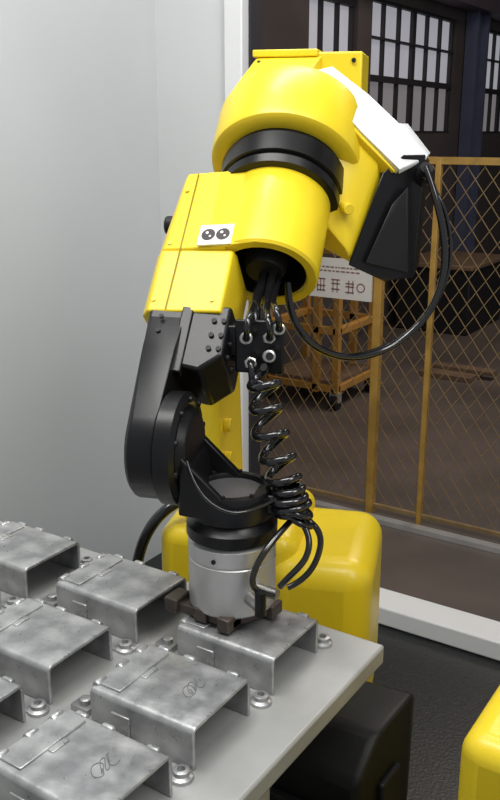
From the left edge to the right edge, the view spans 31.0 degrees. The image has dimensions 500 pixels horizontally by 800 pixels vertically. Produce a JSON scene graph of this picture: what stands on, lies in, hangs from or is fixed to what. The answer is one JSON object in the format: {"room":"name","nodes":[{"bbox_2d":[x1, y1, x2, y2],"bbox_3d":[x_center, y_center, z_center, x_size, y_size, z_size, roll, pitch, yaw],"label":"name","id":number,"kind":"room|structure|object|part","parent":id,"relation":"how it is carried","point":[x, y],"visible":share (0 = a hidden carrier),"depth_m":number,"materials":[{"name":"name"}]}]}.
{"room":"workspace","nodes":[
{"label":"workspace","id":0,"kind":"room"},
{"bbox_2d":[0,0,168,562],"bbox_3d":[-1.295,-0.264,1.595,0.060,2.600,3.680,10,19,31],"label":"wall","id":1,"kind":"structure","parent":0,"point":[80,211],"depth_m":2.73,"materials":[{"name":"paint"}]},
{"bbox_2d":[155,0,224,520],"bbox_3d":[-0.168,-0.669,2.962,0.278,2.600,0.060,10,19,31],"label":"wall","id":2,"kind":"structure","parent":0,"point":[189,33],"depth_m":2.85,"materials":[{"name":"paint"}]},
{"bbox_2d":[378,587,499,660],"bbox_3d":[1.151,0.796,2.441,2.772,0.063,0.120,10,19,31],"label":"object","id":3,"kind":"structure","parent":2,"relation":"attached to","point":[469,632],"depth_m":2.75,"materials":[{"name":"paint"}]},
{"bbox_2d":[145,316,499,799],"bbox_3d":[3.088,0.358,4.108,7.000,0.040,12.200,10,19,31],"label":"floor","id":4,"kind":"structure","parent":0,"point":[460,577],"depth_m":3.88,"materials":[{"name":"grey concrete"}]},
{"bbox_2d":[0,521,383,799],"bbox_3d":[-0.444,0.731,1.201,0.927,0.895,0.860,10,19,31],"label":"work table","id":5,"kind":"object","parent":4,"relation":"on","point":[238,756],"depth_m":1.07,"materials":[{"name":"metal"}]},
{"bbox_2d":[1,596,18,608],"bbox_3d":[-0.344,0.289,1.292,0.037,0.012,0.026,10,19,31],"label":"pin","id":6,"kind":"object","parent":5,"relation":"on","point":[6,602],"visible":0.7,"depth_m":1.29,"materials":[{"name":"metal"}]},
{"bbox_3d":[-0.352,0.348,1.017,0.147,0.055,0.125,10,19,30],"label":"metal bracket","id":7,"kind":"part","parent":5,"relation":"part of","materials":[{"name":"silver metal"}]},
{"bbox_2d":[25,698,49,717],"bbox_3d":[-0.253,0.358,1.057,0.037,0.012,0.026,10,19,31],"label":"pin","id":8,"kind":"object","parent":5,"relation":"on","point":[35,708],"visible":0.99,"depth_m":1.05,"materials":[{"name":"metal"}]},
{"bbox_3d":[-0.356,0.241,1.378,0.147,0.055,0.125,10,19,31],"label":"metal bracket","id":9,"kind":"part","parent":5,"relation":"part of","materials":[{"name":"silver metal"}]},
{"bbox_2d":[41,593,56,607],"bbox_3d":[-0.284,0.287,1.295,0.026,0.015,0.022,10,19,31],"label":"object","id":10,"kind":"object","parent":5,"relation":"on","point":[50,599],"visible":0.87,"depth_m":1.29,"materials":[{"name":"metal"}]},
{"bbox_3d":[-0.271,0.312,1.139,0.147,0.055,0.125,10,19,30],"label":"metal bracket","id":11,"kind":"part","parent":5,"relation":"part of","materials":[{"name":"silver metal"}]},
{"bbox_2d":[71,695,90,715],"bbox_3d":[-0.194,0.356,1.059,0.026,0.015,0.022,10,19,31],"label":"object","id":12,"kind":"object","parent":5,"relation":"on","point":[83,703],"visible":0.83,"depth_m":1.05,"materials":[{"name":"metal"}]},
{"bbox_3d":[-0.174,0.381,0.904,0.147,0.055,0.125,11,20,32],"label":"metal bracket","id":13,"kind":"part","parent":5,"relation":"part of","materials":[{"name":"silver metal"}]},
{"bbox_2d":[80,556,92,564],"bbox_3d":[-0.261,0.252,1.415,0.037,0.012,0.026,10,19,31],"label":"pin","id":14,"kind":"object","parent":5,"relation":"on","point":[84,559],"visible":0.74,"depth_m":1.41,"materials":[{"name":"metal"}]},
{"bbox_3d":[-0.184,0.274,1.267,0.147,0.055,0.125,10,19,31],"label":"metal bracket","id":15,"kind":"part","parent":5,"relation":"part of","materials":[{"name":"silver metal"}]},
{"bbox_2d":[112,639,135,654],"bbox_3d":[-0.168,0.321,1.183,0.037,0.012,0.026,10,19,31],"label":"pin","id":16,"kind":"object","parent":5,"relation":"on","point":[124,646],"visible":0.99,"depth_m":1.18,"materials":[{"name":"metal"}]},
{"bbox_2d":[155,635,177,651],"bbox_3d":[-0.108,0.319,1.185,0.026,0.015,0.022,10,19,31],"label":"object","id":17,"kind":"object","parent":5,"relation":"on","point":[169,641],"visible":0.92,"depth_m":1.18,"materials":[{"name":"metal"}]},
{"bbox_3d":[-0.094,0.344,1.029,0.147,0.055,0.125,10,19,30],"label":"metal bracket","id":18,"kind":"part","parent":5,"relation":"part of","materials":[{"name":"silver metal"}]},
{"bbox_2d":[172,763,193,786],"bbox_3d":[-0.077,0.391,0.948,0.037,0.012,0.026,10,19,31],"label":"pin","id":19,"kind":"object","parent":5,"relation":"on","point":[182,775],"visible":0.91,"depth_m":0.94,"materials":[{"name":"metal"}]},
{"bbox_3d":[-0.006,0.306,1.157,0.147,0.055,0.125,10,19,31],"label":"metal bracket","id":20,"kind":"part","parent":5,"relation":"part of","materials":[{"name":"silver metal"}]},
{"bbox_2d":[250,690,271,708],"bbox_3d":[0.008,0.354,1.073,0.037,0.012,0.026,10,19,31],"label":"pin","id":21,"kind":"object","parent":5,"relation":"on","point":[260,699],"visible":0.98,"depth_m":1.06,"materials":[{"name":"metal"}]},
{"bbox_3d":[-0.016,0.786,1.164,0.060,0.812,0.060,10,19,31],"label":"leg","id":22,"kind":"part","parent":5,"relation":"part of","materials":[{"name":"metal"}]},
{"bbox_2d":[318,633,331,648],"bbox_3d":[0.092,0.317,1.196,0.037,0.012,0.026,10,19,31],"label":"pin","id":23,"kind":"object","parent":5,"relation":"on","point":[324,641],"visible":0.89,"depth_m":1.19,"materials":[{"name":"metal"}]},
{"bbox_2d":[224,0,248,471],"bbox_3d":[-0.026,-0.640,2.866,0.065,2.600,0.095,10,19,31],"label":"post","id":24,"kind":"object","parent":4,"relation":"on","point":[236,12],"visible":0.02,"depth_m":2.71,"materials":[{"name":"paint"}]},
{"bbox_2d":[249,0,261,473],"bbox_3d":[0.016,-0.638,2.859,0.009,2.600,0.060,10,19,31],"label":"post lip","id":25,"kind":"object","parent":24,"relation":"attached to","point":[255,6],"depth_m":2.73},
{"bbox_2d":[124,49,452,681],"bbox_3d":[0.033,0.269,1.493,0.527,1.614,0.752,4,17,12],"label":"robot","id":26,"kind":"object","parent":4,"relation":"on","point":[305,161],"visible":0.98,"depth_m":1.25,"materials":[{"name":"metal"}]},
{"bbox_3d":[-0.115,-0.002,1.176,0.048,0.227,0.232,4,17,12],"label":"arm","id":27,"kind":"part","parent":26,"relation":"part of"},
{"bbox_3d":[-0.077,-0.059,1.199,0.112,0.133,0.133,4,17,12],"label":"arm","id":28,"kind":"part","parent":26,"relation":"part of"},
{"bbox_3d":[-0.064,-0.007,1.590,0.066,0.700,0.210,4,17,12],"label":"arm","id":29,"kind":"part","parent":26,"relation":"part of","materials":[{"name":"yellow paint"}]},
{"bbox_2d":[164,537,281,633],"bbox_3d":[-0.019,0.222,1.163,0.150,0.106,0.116,10,19,31],"label":"gripper","id":30,"kind":"object","parent":26,"relation":"attached to","point":[220,593],"visible":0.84,"depth_m":1.12,"materials":[{"name":"metal"}]},
{"bbox_3d":[-0.020,-0.079,1.171,0.030,0.040,0.020,4,17,12],"label":"fitting plate arm","id":31,"kind":"part","parent":26,"relation":"part of"},
{"bbox_2d":[209,478,259,497],"bbox_3d":[-0.023,0.119,1.136,0.079,0.014,0.079,4,17,12],"label":"cover","id":32,"kind":"object","parent":26,"relation":"on","point":[225,487],"depth_m":1.14,"materials":[{"name":"metal"}]},
{"bbox_3d":[0.012,-0.068,1.157,0.064,0.070,0.007,4,17,12],"label":"fitting plate","id":33,"kind":"part","parent":26,"relation":"part of","materials":[{"name":"black metal"}]},
{"bbox_3d":[0.067,-0.553,1.448,0.103,0.011,0.115,4,17,12],"label":"elbow lid","id":34,"kind":"part","parent":26,"relation":"part of","materials":[{"name":"yellow paint"}]},
{"bbox_3d":[0.207,-0.249,1.331,0.089,0.125,0.018,-10,19,-31],"label":"panel","id":35,"kind":"part","parent":26,"relation":"part of","materials":[{"name":"black plastic"}]},
{"bbox_2d":[415,162,432,186],"bbox_3d":[0.257,-0.335,1.339,0.020,0.038,0.040,-4,17,-12],"label":"socket","id":36,"kind":"object","parent":26,"relation":"attached to","point":[423,170],"depth_m":1.33,"materials":[{"name":"black plastic"}]},
{"bbox_2d":[263,248,373,409],"bbox_3d":[0.416,-0.442,5.277,0.506,0.850,0.540,10,19,31],"label":"cart","id":37,"kind":"object","parent":4,"relation":"on","point":[339,367],"visible":0.43,"depth_m":5.18,"materials":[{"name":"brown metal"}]},
{"bbox_2d":[271,357,368,384],"bbox_3d":[0.416,-0.178,5.355,0.450,0.020,0.450,10,19,31],"label":"shelf","id":38,"kind":"object","parent":37,"relation":"attached to","point":[353,369],"depth_m":5.26,"materials":[{"name":"brown wood"}]},
{"bbox_2d":[270,681,413,799],"bbox_3d":[0.127,0.776,1.399,0.172,0.693,0.200,10,19,31],"label":"equipment case","id":39,"kind":"object","parent":4,"relation":"on","point":[363,753],"visible":0.67,"depth_m":1.27,"materials":[{"name":"black plastic"}]},
{"bbox_2d":[260,157,499,536],"bbox_3d":[1.066,-0.113,3.162,3.984,1.420,0.034,10,19,31],"label":"wire mesh fence","id":40,"kind":"object","parent":4,"relation":"on","point":[378,297],"visible":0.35,"depth_m":3.49,"materials":[{"name":"yellow metal"}]},
{"bbox_2d":[309,257,372,301],"bbox_3d":[0.352,-0.471,3.500,0.270,0.155,0.013,10,19,31],"label":"notice board","id":41,"kind":"object","parent":40,"relation":"attached to","point":[337,279],"visible":0.91,"depth_m":3.49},
{"bbox_3d":[0.495,-0.218,3.517,0.034,1.420,0.034,10,19,31],"label":"post","id":42,"kind":"part","parent":40,"relation":"part of","materials":[{"name":"yellow metal"}]},
{"bbox_3d":[1.066,0.533,3.353,3.950,0.014,0.016,10,19,31],"label":"rail","id":43,"kind":"part","parent":40,"relation":"part of","materials":[{"name":"metal"}]},
{"bbox_3d":[0.676,-0.185,3.405,0.022,1.420,0.022,10,19,31],"label":"post","id":44,"kind":"part","parent":40,"relation":"part of","materials":[{"name":"yellow metal"}]},
{"bbox_3d":[1.066,-0.781,2.964,3.950,0.025,0.020,10,19,31],"label":"rail","id":45,"kind":"part","parent":40,"relation":"part of","materials":[{"name":"yellow metal"}]},
{"bbox_2d":[395,250,499,335],"bbox_3d":[1.632,-0.890,7.336,0.640,0.540,0.840,10,19,31],"label":"crate","id":46,"kind":"object","parent":4,"relation":"on","point":[469,267],"visible":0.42,"depth_m":7.04,"materials":[{"name":"black plastic"}]},
{"bbox_2d":[418,361,496,382],"bbox_3d":[1.354,-0.186,5.805,0.450,0.060,0.300,10,19,31],"label":"boards","id":47,"kind":"object","parent":4,"relation":"on","point":[453,372],"visible":0.85,"depth_m":5.74,"materials":[{"name":"brown wood"}]},
{"bbox_2d":[453,11,480,251],"bbox_3d":[1.920,-2.131,8.073,0.110,2.500,0.030,10,19,31],"label":"flange","id":48,"kind":"object","parent":4,"relation":"on","point":[473,18],"visible":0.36,"depth_m":7.96,"materials":[{"name":"paint"}]},
{"bbox_2d":[465,14,482,251],"bbox_3d":[1.970,-2.165,8.191,0.040,2.500,0.250,10,19,31],"label":"web","id":49,"kind":"object","parent":4,"relation":"on","point":[481,15],"visible":0.21,"depth_m":8.15,"materials":[{"name":"paint"}]},
{"bbox_2d":[458,685,499,799],"bbox_3d":[0.492,0.732,1.168,0.338,0.909,0.545,10,19,31],"label":"machine","id":50,"kind":"object","parent":4,"relation":"on","point":[479,779],"visible":1,"depth_m":0.91,"materials":[{"name":"paint"}]},
{"bbox_2d":[467,14,490,251],"bbox_3d":[2.062,-2.192,8.282,0.110,2.500,0.030,10,19,31],"label":"flange","id":51,"kind":"object","parent":4,"relation":"on","point":[486,18],"visible":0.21,"depth_m":8.16,"materials":[{"name":"paint"}]},
{"bbox_2d":[261,0,499,364],"bbox_3d":[1.118,-2.655,6.850,0.100,4.200,8.500,10,19,31],"label":"wall","id":52,"kind":"structure","parent":0,"point":[285,23],"depth_m":7.47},
{"bbox_2d":[317,0,355,51],"bbox_3d":[0.522,-2.701,5.860,0.040,0.990,0.740,10,19,31],"label":"muntins","id":53,"kind":"object","parent":52,"relation":"attached to","point":[351,4],"visible":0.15,"depth_m":6.01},
{"bbox_2d":[309,0,348,51],"bbox_3d":[0.501,-2.440,5.951,0.010,0.399,0.680,10,19,31],"label":"pane","id":54,"kind":"object","parent":53,"relation":"attached to","point":[328,13],"visible":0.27,"depth_m":5.96,"materials":[{"name":"white glass"}]},
{"bbox_2d":[370,0,455,132],"bbox_3d":[1.276,-2.585,7.106,0.040,0.960,1.710,10,19,31],"label":"muntins","id":55,"kind":"object","parent":52,"relation":"attached to","point":[410,82],"visible":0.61,"depth_m":7.13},
{"bbox_2d":[370,81,445,130],"bbox_3d":[1.256,-2.333,7.195,0.010,0.386,1.650,10,19,31],"label":"pane","id":56,"kind":"object","parent":55,"relation":"attached to","point":[387,105],"visible":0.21,"depth_m":7.31,"materials":[{"name":"grey glass"}]},
{"bbox_2d":[370,2,449,82],"bbox_3d":[1.256,-2.774,7.064,0.010,0.534,1.650,10,19,31],"label":"pane","id":57,"kind":"object","parent":55,"relation":"attached to","point":[391,13],"visible":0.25,"depth_m":6.99,"materials":[{"name":"white glass"}]},
{"bbox_2d":[430,0,499,21],"bbox_3d":[1.630,-3.287,7.187,0.190,0.220,6.900,10,19,31],"label":"steel beam","id":58,"kind":"structure","parent":52,"relation":"attached to","point":[492,7],"depth_m":7.51,"materials":[{"name":"metal"}]},
{"bbox_2d":[482,30,499,132],"bbox_3d":[2.388,-3.071,8.747,0.040,0.960,1.292,10,19,31],"label":"muntins","id":59,"kind":"object","parent":52,"relation":"attached to","point":[490,91],"visible":0.3,"depth_m":8.71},
{"bbox_2d":[483,94,499,130],"bbox_3d":[2.372,-2.821,8.843,0.010,0.386,1.250,10,19,31],"label":"pane","id":60,"kind":"object","parent":59,"relation":"attached to","point":[486,95],"visible":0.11,"depth_m":8.82,"materials":[{"name":"grey glass"}]},
{"bbox_2d":[486,33,499,89],"bbox_3d":[2.372,-3.262,8.713,0.010,0.534,1.250,10,19,31],"label":"pane","id":61,"kind":"object","parent":59,"relation":"attached to","point":[497,52],"visible":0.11,"depth_m":8.66,"materials":[{"name":"white glass"}]},
{"bbox_2d":[315,500,499,553],"bbox_3d":[1.510,0.664,3.004,5.400,0.020,0.040,10,19,31],"label":"trim","id":62,"kind":"structure","parent":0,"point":[386,521],"depth_m":3.50,"materials":[{"name":"metal"}]}
]}

